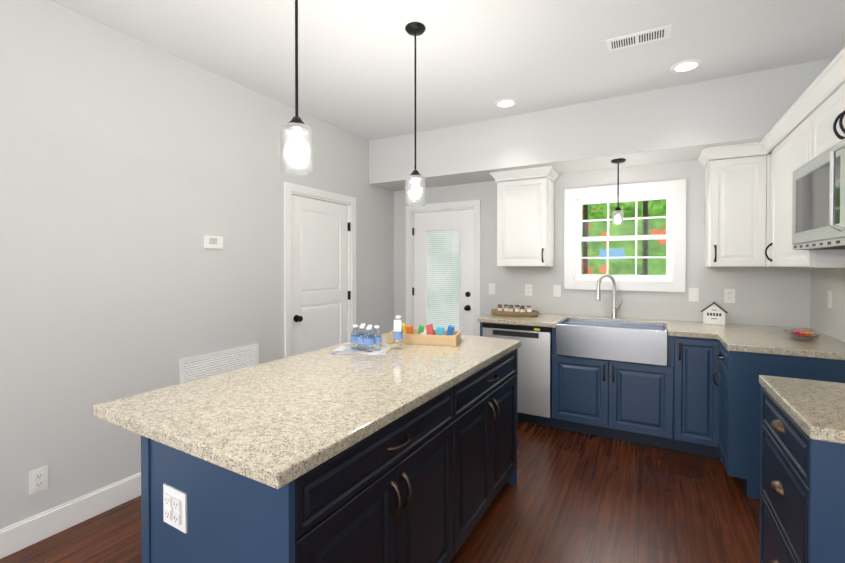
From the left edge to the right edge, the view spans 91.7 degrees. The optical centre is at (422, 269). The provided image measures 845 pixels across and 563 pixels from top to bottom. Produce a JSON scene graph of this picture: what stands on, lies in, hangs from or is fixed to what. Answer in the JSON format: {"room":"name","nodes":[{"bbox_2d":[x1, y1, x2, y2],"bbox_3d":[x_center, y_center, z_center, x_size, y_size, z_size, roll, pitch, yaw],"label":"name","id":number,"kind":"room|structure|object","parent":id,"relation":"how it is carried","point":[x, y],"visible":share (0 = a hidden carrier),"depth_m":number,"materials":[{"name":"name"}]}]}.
{"room":"kitchen","nodes":[
{"label":"kitchen","id":0,"kind":"room"},
{"bbox_2d":[0,0,393,528],"bbox_3d":[-2.220,-0.001,1.753,0.150,2.770,7.460,0,1,29],"label":"wall","id":1,"kind":"structure","parent":0,"point":[133,171],"depth_m":2.41,"materials":[{"name":"white paint"}]},
{"bbox_2d":[29,465,47,494],"bbox_3d":[-1.952,1.070,2.085,0.008,0.116,0.072,0,1,29],"label":"electrical outlet plate","id":2,"kind":"object","parent":1,"relation":"attached to","point":[38,479],"depth_m":2.08,"materials":[{"name":"white plastic"}]},
{"bbox_2d":[0,472,140,558],"bbox_3d":[-2.562,1.324,0.980,0.014,0.137,5.746,0,1,29],"label":"baseboard","id":3,"kind":"structure","parent":1,"relation":"attached to","point":[20,535],"depth_m":2.17,"materials":[{"name":"white wood"}]},
{"bbox_2d":[204,235,222,248],"bbox_3d":[-1.481,-0.195,2.908,0.022,0.090,0.130,0,1,29],"label":"thermostat","id":4,"kind":"object","parent":1,"relation":"attached to","point":[213,242],"visible":1,"depth_m":2.90,"materials":[{"name":"white plastic"}]},
{"bbox_2d":[180,344,258,383],"bbox_3d":[-1.454,0.780,2.984,0.008,0.380,0.620,0,1,29],"label":"air vent","id":5,"kind":"object","parent":1,"relation":"in","point":[205,365],"visible":0.42,"depth_m":2.95,"materials":[{"name":"white metal"}]},
{"bbox_2d":[284,182,355,357],"bbox_3d":[-0.990,0.304,3.933,0.195,2.110,0.960,0,1,29],"label":"door","id":6,"kind":"structure","parent":1,"relation":"attached to","point":[319,269],"depth_m":3.87,"materials":[{"name":"white wood"}]},
{"bbox_2d":[0,421,759,562],"bbox_3d":[-0.492,1.444,0.813,4.100,0.100,7.760,0,1,29],"label":"floor","id":7,"kind":"structure","parent":0,"point":[574,497],"depth_m":2.29,"materials":[{"name":"brown wood"}]},
{"bbox_2d":[141,344,520,562],"bbox_3d":[-0.143,0.941,1.968,0.726,0.880,1.885,0,1,30],"label":"kitchen island","id":8,"kind":"object","parent":7,"relation":"on","point":[407,453],"depth_m":1.31,"materials":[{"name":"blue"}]},
{"bbox_2d":[92,332,520,491],"bbox_3d":[-0.250,0.480,2.029,0.930,0.040,1.954,0,1,30],"label":"island countertop","id":9,"kind":"structure","parent":8,"relation":"on","point":[264,424],"depth_m":1.42,"materials":[{"name":"beige stone"}]},
{"bbox_2d":[330,324,390,354],"bbox_3d":[-0.342,0.386,2.318,0.300,0.140,0.225,0,1,4],"label":"pack","id":10,"kind":"object","parent":9,"relation":"on","point":[366,339],"visible":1,"depth_m":2.30,"materials":[{"name":"blue"}]},
{"bbox_2d":[393,315,402,349],"bbox_3d":[-0.141,0.361,2.361,0.064,0.190,0.070,0,1,29],"label":"bottle","id":11,"kind":"object","parent":9,"relation":"on","point":[397,332],"visible":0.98,"depth_m":2.34,"materials":[{"name":"blue"}]},
{"bbox_2d":[387,323,460,345],"bbox_3d":[0.014,0.396,2.573,0.430,0.114,0.190,0,1,14],"label":"crate","id":12,"kind":"object","parent":9,"relation":"on","point":[430,335],"visible":0.83,"depth_m":2.51,"materials":[{"name":"beige wood"}]},
{"bbox_2d":[480,330,552,426],"bbox_3d":[0.960,0.919,3.890,0.637,0.880,0.656,0,1,29],"label":"dishwasher","id":13,"kind":"object","parent":7,"relation":"on","point":[535,353],"depth_m":3.52,"materials":[{"name":"silver metal"}]},
{"bbox_2d":[553,338,676,449],"bbox_3d":[1.625,0.923,3.522,0.883,0.880,0.656,0,1,29],"label":"base cabinet","id":14,"kind":"object","parent":7,"relation":"on","point":[625,401],"depth_m":3.22,"materials":[{"name":"blue wood"}]},
{"bbox_2d":[477,314,844,361],"bbox_3d":[1.632,0.466,3.259,2.458,0.040,1.100,0,1,29],"label":"countertop","id":15,"kind":"structure","parent":14,"relation":"on","point":[744,339],"depth_m":3.08,"materials":[{"name":"beige stone"}]},
{"bbox_2d":[491,304,537,316],"bbox_3d":[0.884,0.389,3.949,0.459,0.097,0.255,0,1,29],"label":"tray","id":16,"kind":"object","parent":15,"relation":"on","point":[519,311],"visible":1,"depth_m":3.88,"materials":[{"name":"wood"}]},
{"bbox_2d":[597,274,622,317],"bbox_3d":[1.683,0.239,3.680,0.220,0.404,0.187,0,1,29],"label":"faucet","id":17,"kind":"object","parent":15,"relation":"on","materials":[{"name":"silver metal"}]},
{"bbox_2d":[553,318,668,365],"bbox_3d":[1.579,0.579,3.432,0.798,0.261,0.501,0,1,29],"label":"sink","id":18,"kind":"object","parent":15,"relation":"in","point":[566,347],"depth_m":3.26,"materials":[{"name":"silver metal"}]},
{"bbox_2d":[701,302,727,324],"bbox_3d":[2.371,0.352,3.332,0.180,0.185,0.032,0,1,37],"label":"decor","id":19,"kind":"object","parent":15,"relation":"on","point":[714,314],"visible":1,"depth_m":3.32,"materials":[{"name":"white wood"}]},
{"bbox_2d":[783,329,820,340],"bbox_3d":[2.483,0.426,2.688,0.170,0.051,0.320,0,1,29],"label":"dish","id":20,"kind":"object","parent":15,"relation":"on","point":[802,335],"visible":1,"depth_m":2.65,"materials":[{"name":"clear glass"}]},
{"bbox_2d":[677,346,716,457],"bbox_3d":[2.138,0.926,3.239,0.288,0.880,0.656,0,1,29],"label":"base cabinet","id":21,"kind":"object","parent":7,"relation":"on","point":[690,387],"depth_m":2.97,"materials":[{"name":"blue wood"}]},
{"bbox_2d":[717,350,844,499],"bbox_3d":[2.276,0.934,2.562,0.650,0.880,0.450,0,1,29],"label":"base cabinet","id":22,"kind":"object","parent":7,"relation":"on","point":[738,386],"depth_m":2.48,"materials":[{"name":"blue wood"}]},
{"bbox_2d":[759,375,844,562],"bbox_3d":[1.603,0.928,1.375,0.679,0.920,0.670,0,1,29],"label":"base cabinet","id":23,"kind":"object","parent":7,"relation":"on","point":[802,475],"visible":1,"depth_m":1.38,"materials":[{"name":"blue painted wood"},{"name":"granite"},{"name":"bronze metal"}]},
{"bbox_2d":[759,375,844,443],"bbox_3d":[1.613,0.488,1.364,0.656,0.040,0.670,0,1,29],"label":"countertop","id":24,"kind":"structure","parent":23,"relation":"on","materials":[{"name":"stone"}]},
{"bbox_2d":[50,0,844,190],"bbox_3d":[-0.492,-1.190,0.783,4.100,0.570,7.760,0,1,29],"label":"ceiling","id":25,"kind":"structure","parent":0,"point":[571,85],"depth_m":2.82,"materials":[{"name":"white paint"}]},
{"bbox_2d":[280,0,312,174],"bbox_3d":[-0.466,-0.873,1.515,0.120,1.022,0.120,0,1,29],"label":"pendant light","id":26,"kind":"object","parent":25,"relation":"hanging from","point":[296,124],"visible":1,"depth_m":1.51,"materials":[{"name":"clear glass"}]},
{"bbox_2d":[405,22,425,206],"bbox_3d":[-0.041,-0.882,2.366,0.120,1.022,0.120,0,1,29],"label":"pendant light","id":27,"kind":"object","parent":25,"relation":"hanging from","point":[414,29],"visible":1,"depth_m":2.36,"materials":[{"name":"clear glass"}]},
{"bbox_2d":[495,99,516,107],"bbox_3d":[0.703,-1.402,3.457,0.180,0.008,0.180,0,1,29],"label":"recessed light","id":28,"kind":"object","parent":25,"relation":"in","point":[504,103],"visible":1,"depth_m":3.45,"materials":[{"name":"white plastic"}]},
{"bbox_2d":[611,158,625,224],"bbox_3d":[1.671,-0.663,3.501,0.120,0.547,0.120,0,1,29],"label":"light","id":29,"kind":"object","parent":25,"relation":"hanging from","point":[618,210],"visible":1,"depth_m":3.49,"materials":[{"name":"clear glass"}]},
{"bbox_2d":[606,24,671,51],"bbox_3d":[1.300,-1.391,2.470,0.340,0.006,0.150,0,1,29],"label":"ceiling vent","id":30,"kind":"object","parent":25,"relation":"in","point":[641,37],"visible":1,"depth_m":2.46,"materials":[{"name":"white metal"}]},
{"bbox_2d":[671,59,701,72],"bbox_3d":[1.808,-1.394,2.811,0.180,0.008,0.180,0,1,29],"label":"recessed light","id":31,"kind":"object","parent":25,"relation":"in","point":[684,66],"visible":1,"depth_m":2.79,"materials":[{"name":"white plastic"}]},
{"bbox_2d":[394,152,810,327],"bbox_3d":[1.350,-0.029,4.126,4.100,2.770,0.150,0,1,29],"label":"wall","id":32,"kind":"structure","parent":0,"point":[772,296],"depth_m":3.73,"materials":[{"name":"white paint"}]},
{"bbox_2d":[406,200,480,335],"bbox_3d":[0.245,0.295,4.715,0.940,2.110,0.195,0,1,29],"label":"door","id":33,"kind":"structure","parent":32,"relation":"attached to","point":[446,266],"depth_m":4.67,"materials":[{"name":"white wood"}]},
{"bbox_2d":[489,283,494,293],"bbox_3d":[0.742,0.204,4.373,0.072,0.116,0.012,0,1,29],"label":"electrical outlet plate","id":34,"kind":"object","parent":32,"relation":"attached to","point":[491,285],"depth_m":4.37,"materials":[{"name":"white plastic"}]},
{"bbox_2d":[489,166,559,266],"bbox_3d":[1.001,-0.486,4.006,0.590,0.913,0.385,0,1,29],"label":"upper cabinet","id":35,"kind":"object","parent":32,"relation":"attached to","point":[525,222],"visible":1,"depth_m":3.88,"materials":[{"name":"white painted wood"},{"name":"black metal handle"}]},
{"bbox_2d":[525,284,531,295],"bbox_3d":[1.084,0.206,4.186,0.072,0.116,0.008,0,1,29],"label":"electrical outlet plate","id":36,"kind":"object","parent":32,"relation":"attached to","point":[528,287],"depth_m":4.18,"materials":[{"name":"white plastic"}]},
{"bbox_2d":[553,285,560,296],"bbox_3d":[1.328,0.207,4.048,0.072,0.116,0.012,0,1,29],"label":"electrical outlet plate","id":37,"kind":"object","parent":32,"relation":"attached to","point":[556,288],"depth_m":4.05,"materials":[{"name":"white plastic"}]},
{"bbox_2d":[564,179,685,291],"bbox_3d":[1.862,-0.295,3.830,1.000,0.970,0.168,0,1,29],"label":"window","id":38,"kind":"structure","parent":32,"relation":"in","point":[672,193],"depth_m":3.75,"materials":[{"name":"white wood"}]},
{"bbox_2d":[689,288,698,301],"bbox_3d":[2.317,0.214,3.501,0.072,0.116,0.012,0,1,29],"label":"electrical outlet plate","id":39,"kind":"object","parent":32,"relation":"attached to","point":[693,292],"depth_m":3.50,"materials":[{"name":"white plastic"}]},
{"bbox_2d":[724,289,734,302],"bbox_3d":[2.537,0.215,3.382,0.072,0.116,0.008,0,1,29],"label":"electrical outlet plate","id":40,"kind":"object","parent":32,"relation":"attached to","point":[729,294],"depth_m":3.38,"materials":[{"name":"white plastic"}]},
{"bbox_2d":[701,139,772,266],"bbox_3d":[2.464,-0.478,3.229,0.363,0.910,0.330,0,1,29],"label":"upper cabinet","id":41,"kind":"object","parent":32,"relation":"attached to","point":[736,189],"depth_m":3.09,"materials":[{"name":"white wood"}]},
{"bbox_2d":[810,82,844,341],"bbox_3d":[1.237,0.021,-0.159,0.150,2.770,7.460,0,1,29],"label":"wall","id":42,"kind":"structure","parent":0,"point":[825,319],"depth_m":2.83,"materials":[{"name":"white paint"}]},
{"bbox_2d":[769,131,844,267],"bbox_3d":[2.414,-0.427,2.465,0.330,0.825,0.800,0,1,29],"label":"upper cabinet","id":43,"kind":"object","parent":42,"relation":"attached to","point":[780,256],"depth_m":2.64,"materials":[{"name":"white wood"}]},
{"bbox_2d":[789,65,828,250],"bbox_3d":[2.046,-0.510,1.874,0.404,0.814,0.588,0,1,29],"label":"upper cabinet","id":44,"kind":"object","parent":42,"relation":"attached to","point":[792,215],"depth_m":2.07,"materials":[{"name":"white wood"}]},
{"bbox_2d":[792,138,844,249],"bbox_3d":[1.941,-0.315,1.728,0.444,0.427,0.946,0,1,29],"label":"microwave","id":45,"kind":"object","parent":44,"relation":"in","point":[818,186],"depth_m":1.87,"materials":[{"name":"grey metal"}]},
{"bbox_2d":[827,291,832,307],"bbox_3d":[2.778,0.202,2.796,0.008,0.116,0.072,0,1,29],"label":"electrical outlet plate","id":46,"kind":"object","parent":42,"relation":"attached to","point":[830,293],"depth_m":2.78,"materials":[{"name":"white plastic"}]},
{"bbox_2d":[829,47,844,250],"bbox_3d":[1.816,-0.506,1.459,0.404,0.814,0.362,0,1,29],"label":"upper cabinet","id":47,"kind":"object","parent":42,"relation":"attached to","point":[837,66],"depth_m":1.73,"materials":[{"name":"white wood"}]},
{"label":"outside","id":48,"kind":"structure","parent":0,"visible":0},
{"bbox_2d":[581,199,665,274],"bbox_3d":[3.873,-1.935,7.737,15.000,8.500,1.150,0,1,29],"label":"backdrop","id":49,"kind":"structure","parent":48,"point":[599,248],"depth_m":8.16,"materials":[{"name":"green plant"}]}
]}

